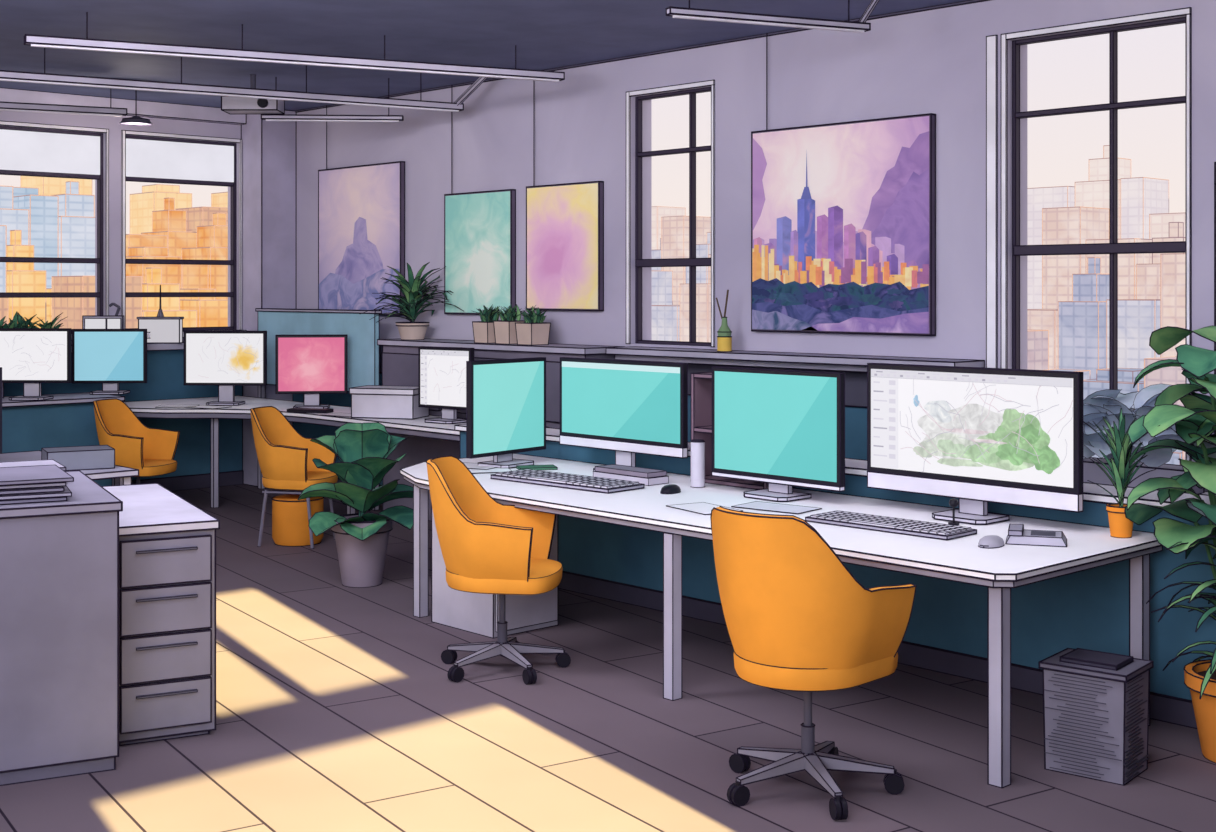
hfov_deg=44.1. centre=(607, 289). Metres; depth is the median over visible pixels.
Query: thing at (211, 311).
building
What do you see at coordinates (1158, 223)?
building
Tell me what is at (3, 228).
building
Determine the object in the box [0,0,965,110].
ceiling
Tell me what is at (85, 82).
diffuser
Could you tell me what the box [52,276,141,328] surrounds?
building
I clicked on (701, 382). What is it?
shelf
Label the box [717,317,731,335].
bottle
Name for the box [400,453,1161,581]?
countertop
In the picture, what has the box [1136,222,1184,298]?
building
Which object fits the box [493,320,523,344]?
pot
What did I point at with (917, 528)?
keyboard
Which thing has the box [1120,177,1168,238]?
building
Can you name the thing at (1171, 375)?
building
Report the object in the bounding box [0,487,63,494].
document folder
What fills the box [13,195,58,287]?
building
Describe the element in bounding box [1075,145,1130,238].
building
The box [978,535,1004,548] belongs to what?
computer mouse
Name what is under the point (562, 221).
artwork
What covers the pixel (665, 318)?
building
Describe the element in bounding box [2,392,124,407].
countertop
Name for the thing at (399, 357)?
wall
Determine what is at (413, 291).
potted plant
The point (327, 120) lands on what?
diffuser
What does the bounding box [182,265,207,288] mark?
building
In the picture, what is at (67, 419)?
partition panel
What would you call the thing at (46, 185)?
building
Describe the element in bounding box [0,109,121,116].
diffuser
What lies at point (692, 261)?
window
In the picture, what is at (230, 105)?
ceiling projector
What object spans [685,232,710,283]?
building
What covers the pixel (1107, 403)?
potted plant
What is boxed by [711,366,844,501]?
computer monitor
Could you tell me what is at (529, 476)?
keyboard
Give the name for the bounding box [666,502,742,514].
paper sheet
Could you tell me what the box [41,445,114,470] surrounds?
storage box
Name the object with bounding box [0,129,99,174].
roller blind
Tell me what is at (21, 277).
building
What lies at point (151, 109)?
trim
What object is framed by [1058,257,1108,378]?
building
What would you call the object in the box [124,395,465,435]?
countertop
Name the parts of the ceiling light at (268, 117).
rail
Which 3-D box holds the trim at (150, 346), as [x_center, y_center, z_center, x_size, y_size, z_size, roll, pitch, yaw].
[-4.852,0.469,11.491,4.658,0.067,0.207,0,0,-43]
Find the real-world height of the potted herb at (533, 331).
0.280 m
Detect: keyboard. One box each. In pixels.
[287,408,332,412]
[490,469,644,493]
[805,510,976,539]
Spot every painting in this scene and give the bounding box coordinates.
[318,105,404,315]
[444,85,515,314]
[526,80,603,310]
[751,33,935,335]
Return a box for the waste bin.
[1038,648,1153,785]
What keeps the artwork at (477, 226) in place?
attached to the painting at (480, 227)
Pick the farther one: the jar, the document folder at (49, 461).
the jar
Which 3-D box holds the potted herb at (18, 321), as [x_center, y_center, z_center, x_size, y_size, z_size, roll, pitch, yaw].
[-4.572,0.305,11.737,0.677,0.278,0.409,0,0,-43]
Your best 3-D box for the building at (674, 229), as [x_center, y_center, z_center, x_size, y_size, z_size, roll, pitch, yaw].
[2.865,6.550,53.648,1.622,18.323,1.128,0,0,-43]
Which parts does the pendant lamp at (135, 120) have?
cord, lamp shade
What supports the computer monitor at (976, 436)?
on the office desk at (1002, 569)
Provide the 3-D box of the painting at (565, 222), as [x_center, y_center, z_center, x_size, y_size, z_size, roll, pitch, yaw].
[-0.309,-0.713,10.523,0.050,1.715,0.780,0,0,-43]
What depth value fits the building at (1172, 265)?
35.99 m
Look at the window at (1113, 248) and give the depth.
7.92 m
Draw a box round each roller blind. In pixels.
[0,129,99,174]
[126,138,233,181]
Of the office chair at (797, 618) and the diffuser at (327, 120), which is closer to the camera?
the office chair at (797, 618)
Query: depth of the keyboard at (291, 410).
11.23 m
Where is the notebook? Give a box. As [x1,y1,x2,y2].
[516,464,557,469]
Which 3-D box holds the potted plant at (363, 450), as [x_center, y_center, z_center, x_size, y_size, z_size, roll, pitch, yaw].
[-1.434,1.244,8.695,0.671,0.919,0.695,0,0,-43]
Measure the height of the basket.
0.315 m
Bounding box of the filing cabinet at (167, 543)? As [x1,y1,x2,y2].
[102,483,219,745]
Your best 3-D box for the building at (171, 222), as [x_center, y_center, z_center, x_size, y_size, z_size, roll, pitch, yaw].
[-12.211,6.572,41.749,0.895,18.277,1.622,0,0,-43]
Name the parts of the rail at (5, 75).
rail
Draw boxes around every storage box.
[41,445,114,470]
[349,385,428,419]
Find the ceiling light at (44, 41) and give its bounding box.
[24,12,564,81]
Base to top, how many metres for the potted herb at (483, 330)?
0.279 m
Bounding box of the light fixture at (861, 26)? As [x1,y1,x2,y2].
[666,0,878,32]
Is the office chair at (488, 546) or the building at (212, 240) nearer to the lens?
the office chair at (488, 546)
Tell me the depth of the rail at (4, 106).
10.99 m
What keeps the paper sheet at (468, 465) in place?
on the office desk at (1002, 569)
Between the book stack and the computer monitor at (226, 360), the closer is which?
the book stack
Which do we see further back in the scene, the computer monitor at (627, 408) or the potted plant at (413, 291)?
the potted plant at (413, 291)
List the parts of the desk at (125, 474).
leg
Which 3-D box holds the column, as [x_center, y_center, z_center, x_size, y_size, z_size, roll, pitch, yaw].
[-2.974,0.066,13.150,0.351,3.281,0.361,0,0,-43]
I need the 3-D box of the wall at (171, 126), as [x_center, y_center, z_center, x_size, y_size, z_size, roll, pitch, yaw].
[-8.070,0.065,8.746,14.200,3.270,0.200,0,0,-43]
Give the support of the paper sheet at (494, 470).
on the office desk at (1002, 569)
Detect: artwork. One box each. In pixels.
[319,163,399,313]
[445,191,509,312]
[527,183,597,308]
[752,116,928,333]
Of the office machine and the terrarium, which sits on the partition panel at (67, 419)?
the office machine
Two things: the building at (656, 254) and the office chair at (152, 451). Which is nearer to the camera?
the office chair at (152, 451)
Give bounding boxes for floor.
[0,484,1215,831]
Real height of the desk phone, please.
0.054 m
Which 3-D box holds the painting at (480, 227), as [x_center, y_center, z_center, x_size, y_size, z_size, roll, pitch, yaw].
[-0.963,-0.693,11.219,0.050,1.755,0.810,0,0,-43]
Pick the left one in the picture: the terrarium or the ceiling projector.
the terrarium
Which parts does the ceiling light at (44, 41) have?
rail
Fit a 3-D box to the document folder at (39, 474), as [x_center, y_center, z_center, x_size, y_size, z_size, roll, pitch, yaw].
[-2.228,0.675,5.420,0.504,0.016,0.444,0,0,-28]
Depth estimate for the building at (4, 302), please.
30.86 m
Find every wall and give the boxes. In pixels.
[0,111,240,340]
[297,0,1215,490]
[377,338,624,520]
[454,424,1215,728]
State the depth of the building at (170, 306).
33.63 m
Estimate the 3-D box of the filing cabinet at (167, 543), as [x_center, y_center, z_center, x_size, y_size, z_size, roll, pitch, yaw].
[-1.937,1.290,6.176,0.397,0.827,1.245,0,0,-27]
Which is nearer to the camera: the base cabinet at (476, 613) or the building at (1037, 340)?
the base cabinet at (476, 613)
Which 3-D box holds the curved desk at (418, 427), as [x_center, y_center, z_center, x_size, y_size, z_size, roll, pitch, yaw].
[-2.301,1.310,11.074,1.370,0.788,4.109,0,0,-43]
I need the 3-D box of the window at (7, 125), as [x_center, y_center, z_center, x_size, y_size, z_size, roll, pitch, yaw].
[-4.865,-0.460,11.603,2.091,1.726,0.226,0,0,-43]
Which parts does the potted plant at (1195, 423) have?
pot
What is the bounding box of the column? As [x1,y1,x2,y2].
[241,110,296,486]
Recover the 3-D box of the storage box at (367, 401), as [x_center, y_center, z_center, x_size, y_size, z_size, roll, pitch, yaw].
[-1.573,0.810,10.839,0.508,0.218,0.308,0,0,17]
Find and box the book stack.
[593,464,668,485]
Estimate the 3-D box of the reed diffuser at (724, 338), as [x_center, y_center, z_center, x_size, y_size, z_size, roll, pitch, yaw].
[0.718,0.189,9.245,0.096,0.384,0.097,0,0,-19]
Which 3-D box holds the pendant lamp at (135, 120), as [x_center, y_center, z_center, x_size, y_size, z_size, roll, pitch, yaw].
[-3.631,-1.423,11.541,0.249,0.294,0.246,0,0,-43]
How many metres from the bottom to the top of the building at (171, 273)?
16.835 m
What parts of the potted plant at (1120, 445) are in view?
pot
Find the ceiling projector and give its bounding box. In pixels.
[221,74,284,113]
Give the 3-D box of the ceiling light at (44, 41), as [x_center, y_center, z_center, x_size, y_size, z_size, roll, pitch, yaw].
[-1.768,-1.463,9.052,3.284,0.214,0.070,0,0,-26]
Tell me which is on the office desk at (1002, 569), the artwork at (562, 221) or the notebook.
the notebook
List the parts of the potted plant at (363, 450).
pot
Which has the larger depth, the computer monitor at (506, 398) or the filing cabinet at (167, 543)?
the computer monitor at (506, 398)
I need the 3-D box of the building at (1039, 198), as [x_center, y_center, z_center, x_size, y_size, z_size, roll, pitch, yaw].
[14.269,6.250,47.341,1.622,18.922,1.461,0,0,-43]
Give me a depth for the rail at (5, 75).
10.03 m
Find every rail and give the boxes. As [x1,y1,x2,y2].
[0,48,487,111]
[0,88,127,116]
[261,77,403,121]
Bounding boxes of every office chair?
[93,398,179,483]
[250,406,337,548]
[426,455,570,684]
[710,506,916,819]
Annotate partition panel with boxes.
[2,392,124,485]
[255,308,381,510]
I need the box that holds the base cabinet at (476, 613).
[431,503,558,638]
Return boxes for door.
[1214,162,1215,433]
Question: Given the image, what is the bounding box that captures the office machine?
[2,383,3,397]
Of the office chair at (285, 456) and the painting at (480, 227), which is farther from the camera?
the painting at (480, 227)
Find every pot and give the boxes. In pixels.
[472,321,494,343]
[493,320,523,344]
[515,322,550,345]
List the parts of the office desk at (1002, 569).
leg, leg, leg, leg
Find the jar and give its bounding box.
[717,336,731,351]
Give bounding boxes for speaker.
[690,439,704,487]
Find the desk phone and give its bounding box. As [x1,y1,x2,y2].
[1005,524,1066,546]
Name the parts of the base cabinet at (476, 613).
door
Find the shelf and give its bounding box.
[690,372,767,489]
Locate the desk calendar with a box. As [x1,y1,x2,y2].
[82,303,123,328]
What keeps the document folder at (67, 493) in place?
on the document folder at (56, 499)
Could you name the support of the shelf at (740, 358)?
attached to the wall at (931, 61)
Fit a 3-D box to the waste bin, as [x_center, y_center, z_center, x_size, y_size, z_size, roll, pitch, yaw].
[1.732,1.502,5.323,0.317,0.402,0.267,0,0,39]
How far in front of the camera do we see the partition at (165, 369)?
12.72 m
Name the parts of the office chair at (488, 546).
leg, leg, backrest, post, seat, leg, leg, leg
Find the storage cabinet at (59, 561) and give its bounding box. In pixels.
[0,470,122,785]
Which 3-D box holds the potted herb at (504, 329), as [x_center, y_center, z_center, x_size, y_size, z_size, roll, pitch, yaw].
[-0.685,0.239,10.534,0.254,0.286,0.216,0,0,-43]
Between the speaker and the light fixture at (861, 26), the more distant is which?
the light fixture at (861, 26)
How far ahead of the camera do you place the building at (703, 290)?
46.65 m
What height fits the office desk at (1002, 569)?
0.746 m
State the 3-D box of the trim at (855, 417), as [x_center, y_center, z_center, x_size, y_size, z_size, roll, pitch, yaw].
[-0.364,1.125,10.588,0.047,0.918,6.948,0,0,-43]
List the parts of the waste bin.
lid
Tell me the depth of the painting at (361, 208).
12.33 m
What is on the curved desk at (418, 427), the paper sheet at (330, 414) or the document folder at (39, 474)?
the paper sheet at (330, 414)
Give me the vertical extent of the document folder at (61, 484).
0.016 m
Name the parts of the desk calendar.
frame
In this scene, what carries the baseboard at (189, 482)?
attached to the wall at (171, 126)
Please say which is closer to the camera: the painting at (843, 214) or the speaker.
the speaker
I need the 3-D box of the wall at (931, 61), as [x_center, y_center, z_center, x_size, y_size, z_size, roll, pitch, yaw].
[1.995,0.065,8.249,0.200,3.270,14.700,0,0,-43]
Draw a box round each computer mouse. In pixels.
[660,484,680,493]
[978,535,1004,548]
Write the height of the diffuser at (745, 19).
0.013 m
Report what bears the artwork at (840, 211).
attached to the painting at (843, 214)
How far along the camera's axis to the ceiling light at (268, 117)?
11.06 m
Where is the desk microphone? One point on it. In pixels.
(953, 502)
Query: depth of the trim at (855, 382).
8.66 m
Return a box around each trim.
[0,87,245,124]
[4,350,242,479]
[147,341,183,350]
[292,373,866,485]
[295,0,990,112]
[380,346,866,407]
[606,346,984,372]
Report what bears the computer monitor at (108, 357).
on the partition panel at (67, 419)
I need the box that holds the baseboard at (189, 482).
[132,470,243,490]
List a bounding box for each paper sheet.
[155,405,198,407]
[184,405,229,408]
[319,413,350,416]
[463,462,496,469]
[469,468,511,473]
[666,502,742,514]
[731,501,821,513]
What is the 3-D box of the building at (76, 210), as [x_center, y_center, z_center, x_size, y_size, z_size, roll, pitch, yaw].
[-14.231,6.415,39.854,1.311,18.591,1.622,0,0,-43]
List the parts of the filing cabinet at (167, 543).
drawer, drawer, drawer, drawer, handle, handle, handle, handle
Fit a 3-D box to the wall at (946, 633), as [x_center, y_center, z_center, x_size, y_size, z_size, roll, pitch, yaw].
[1.230,1.265,7.106,0.308,0.878,6.028,0,0,-43]
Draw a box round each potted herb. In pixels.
[0,312,66,327]
[472,304,501,343]
[492,304,525,344]
[515,305,550,345]
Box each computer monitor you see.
[0,328,71,400]
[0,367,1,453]
[72,329,146,394]
[184,331,266,405]
[275,334,347,408]
[418,346,474,423]
[466,357,545,468]
[559,357,687,470]
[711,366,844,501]
[867,363,1083,524]
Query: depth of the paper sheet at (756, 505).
6.59 m
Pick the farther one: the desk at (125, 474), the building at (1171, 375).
the building at (1171, 375)
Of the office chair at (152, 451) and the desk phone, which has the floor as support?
the office chair at (152, 451)
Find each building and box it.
[0,186,28,244]
[0,225,6,291]
[0,298,8,324]
[7,230,45,327]
[13,187,38,196]
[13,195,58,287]
[20,176,91,194]
[46,288,51,322]
[50,181,94,275]
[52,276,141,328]
[126,234,167,256]
[126,247,181,288]
[130,184,191,233]
[141,197,196,256]
[142,267,196,326]
[175,207,227,231]
[180,289,227,326]
[182,213,227,299]
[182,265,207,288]
[211,192,227,207]
[652,206,685,249]
[652,238,660,258]
[652,267,672,304]
[652,305,679,340]
[661,216,710,304]
[680,283,710,341]
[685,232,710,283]
[708,254,710,282]
[1027,186,1074,308]
[1027,309,1057,369]
[1027,329,1048,369]
[1042,207,1108,308]
[1050,369,1089,379]
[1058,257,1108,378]
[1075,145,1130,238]
[1083,368,1143,399]
[1086,238,1151,298]
[1106,299,1159,368]
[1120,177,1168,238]
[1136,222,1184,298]
[1144,356,1184,405]
[1149,212,1184,238]
[1160,253,1184,356]
[1165,450,1181,464]
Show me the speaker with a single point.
(697, 445)
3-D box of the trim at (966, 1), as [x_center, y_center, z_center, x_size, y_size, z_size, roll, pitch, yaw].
[2.040,-1.562,8.044,0.020,0.020,13.946,0,0,-43]
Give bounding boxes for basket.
[271,494,323,546]
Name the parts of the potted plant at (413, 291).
pot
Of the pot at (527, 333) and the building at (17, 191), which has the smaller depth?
the pot at (527, 333)
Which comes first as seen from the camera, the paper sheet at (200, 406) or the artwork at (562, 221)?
the artwork at (562, 221)
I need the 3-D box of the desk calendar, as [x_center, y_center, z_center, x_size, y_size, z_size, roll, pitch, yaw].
[-4.085,0.273,12.138,0.328,0.343,0.057,0,0,0]
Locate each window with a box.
[0,120,108,314]
[121,130,245,338]
[626,80,714,346]
[986,7,1191,460]
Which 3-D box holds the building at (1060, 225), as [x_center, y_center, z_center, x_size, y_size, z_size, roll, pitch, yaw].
[13.273,6.698,42.557,1.622,18.026,1.192,0,0,-43]
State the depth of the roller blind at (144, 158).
12.79 m
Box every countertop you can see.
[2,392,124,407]
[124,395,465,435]
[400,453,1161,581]
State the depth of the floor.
5.62 m
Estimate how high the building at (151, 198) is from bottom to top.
18.906 m
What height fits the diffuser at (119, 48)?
0.013 m
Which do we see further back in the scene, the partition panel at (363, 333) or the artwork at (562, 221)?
the partition panel at (363, 333)
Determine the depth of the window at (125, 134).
12.90 m
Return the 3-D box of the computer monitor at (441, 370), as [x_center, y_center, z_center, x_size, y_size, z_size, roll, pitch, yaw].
[-1.127,0.657,10.407,0.508,0.523,0.209,0,0,38]
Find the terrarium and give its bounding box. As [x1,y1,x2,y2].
[137,285,183,343]
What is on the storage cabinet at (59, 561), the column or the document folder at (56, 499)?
the document folder at (56, 499)
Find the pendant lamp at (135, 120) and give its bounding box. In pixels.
[120,90,152,125]
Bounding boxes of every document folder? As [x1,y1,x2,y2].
[0,459,65,470]
[0,465,73,485]
[0,482,65,489]
[0,485,71,499]
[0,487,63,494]
[0,497,66,504]
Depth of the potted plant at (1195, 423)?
5.46 m
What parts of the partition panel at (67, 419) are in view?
leg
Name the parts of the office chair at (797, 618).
leg, leg, post, backrest, seat, leg, leg, leg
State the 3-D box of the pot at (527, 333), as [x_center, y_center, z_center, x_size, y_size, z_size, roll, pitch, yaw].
[-0.519,0.303,10.374,0.181,0.158,0.181,0,0,-43]
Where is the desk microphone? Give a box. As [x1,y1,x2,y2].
[948,498,958,525]
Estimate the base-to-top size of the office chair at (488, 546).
0.939 m
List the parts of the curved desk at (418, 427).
leg, leg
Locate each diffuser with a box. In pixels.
[0,78,458,111]
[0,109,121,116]
[31,44,558,81]
[266,119,398,121]
[673,15,863,32]
[716,290,731,351]
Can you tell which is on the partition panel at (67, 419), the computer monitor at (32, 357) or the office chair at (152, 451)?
the computer monitor at (32, 357)
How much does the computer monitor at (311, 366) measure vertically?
0.573 m
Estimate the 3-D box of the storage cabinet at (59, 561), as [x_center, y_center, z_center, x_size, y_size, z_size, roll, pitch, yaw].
[-2.296,1.225,5.582,0.777,0.957,1.032,0,0,-27]
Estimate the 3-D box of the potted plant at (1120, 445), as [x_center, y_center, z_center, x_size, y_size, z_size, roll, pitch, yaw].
[2.009,0.715,5.847,0.275,0.493,0.254,0,0,-24]
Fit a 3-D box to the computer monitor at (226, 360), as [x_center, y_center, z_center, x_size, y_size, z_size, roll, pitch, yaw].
[-3.064,0.623,12.004,0.668,0.593,0.208,0,0,3]
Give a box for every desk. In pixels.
[0,450,138,484]
[124,395,465,513]
[400,453,1162,787]
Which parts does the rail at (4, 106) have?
rail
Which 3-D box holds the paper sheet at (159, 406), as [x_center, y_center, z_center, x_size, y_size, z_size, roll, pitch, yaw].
[-3.395,0.916,11.831,0.303,0.005,0.213,0,0,-5]
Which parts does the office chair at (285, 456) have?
leg, seat frame, backrest, seat, leg, leg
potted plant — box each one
[297,422,412,587]
[360,262,462,339]
[1081,408,1155,537]
[1083,384,1203,493]
[1124,325,1215,762]

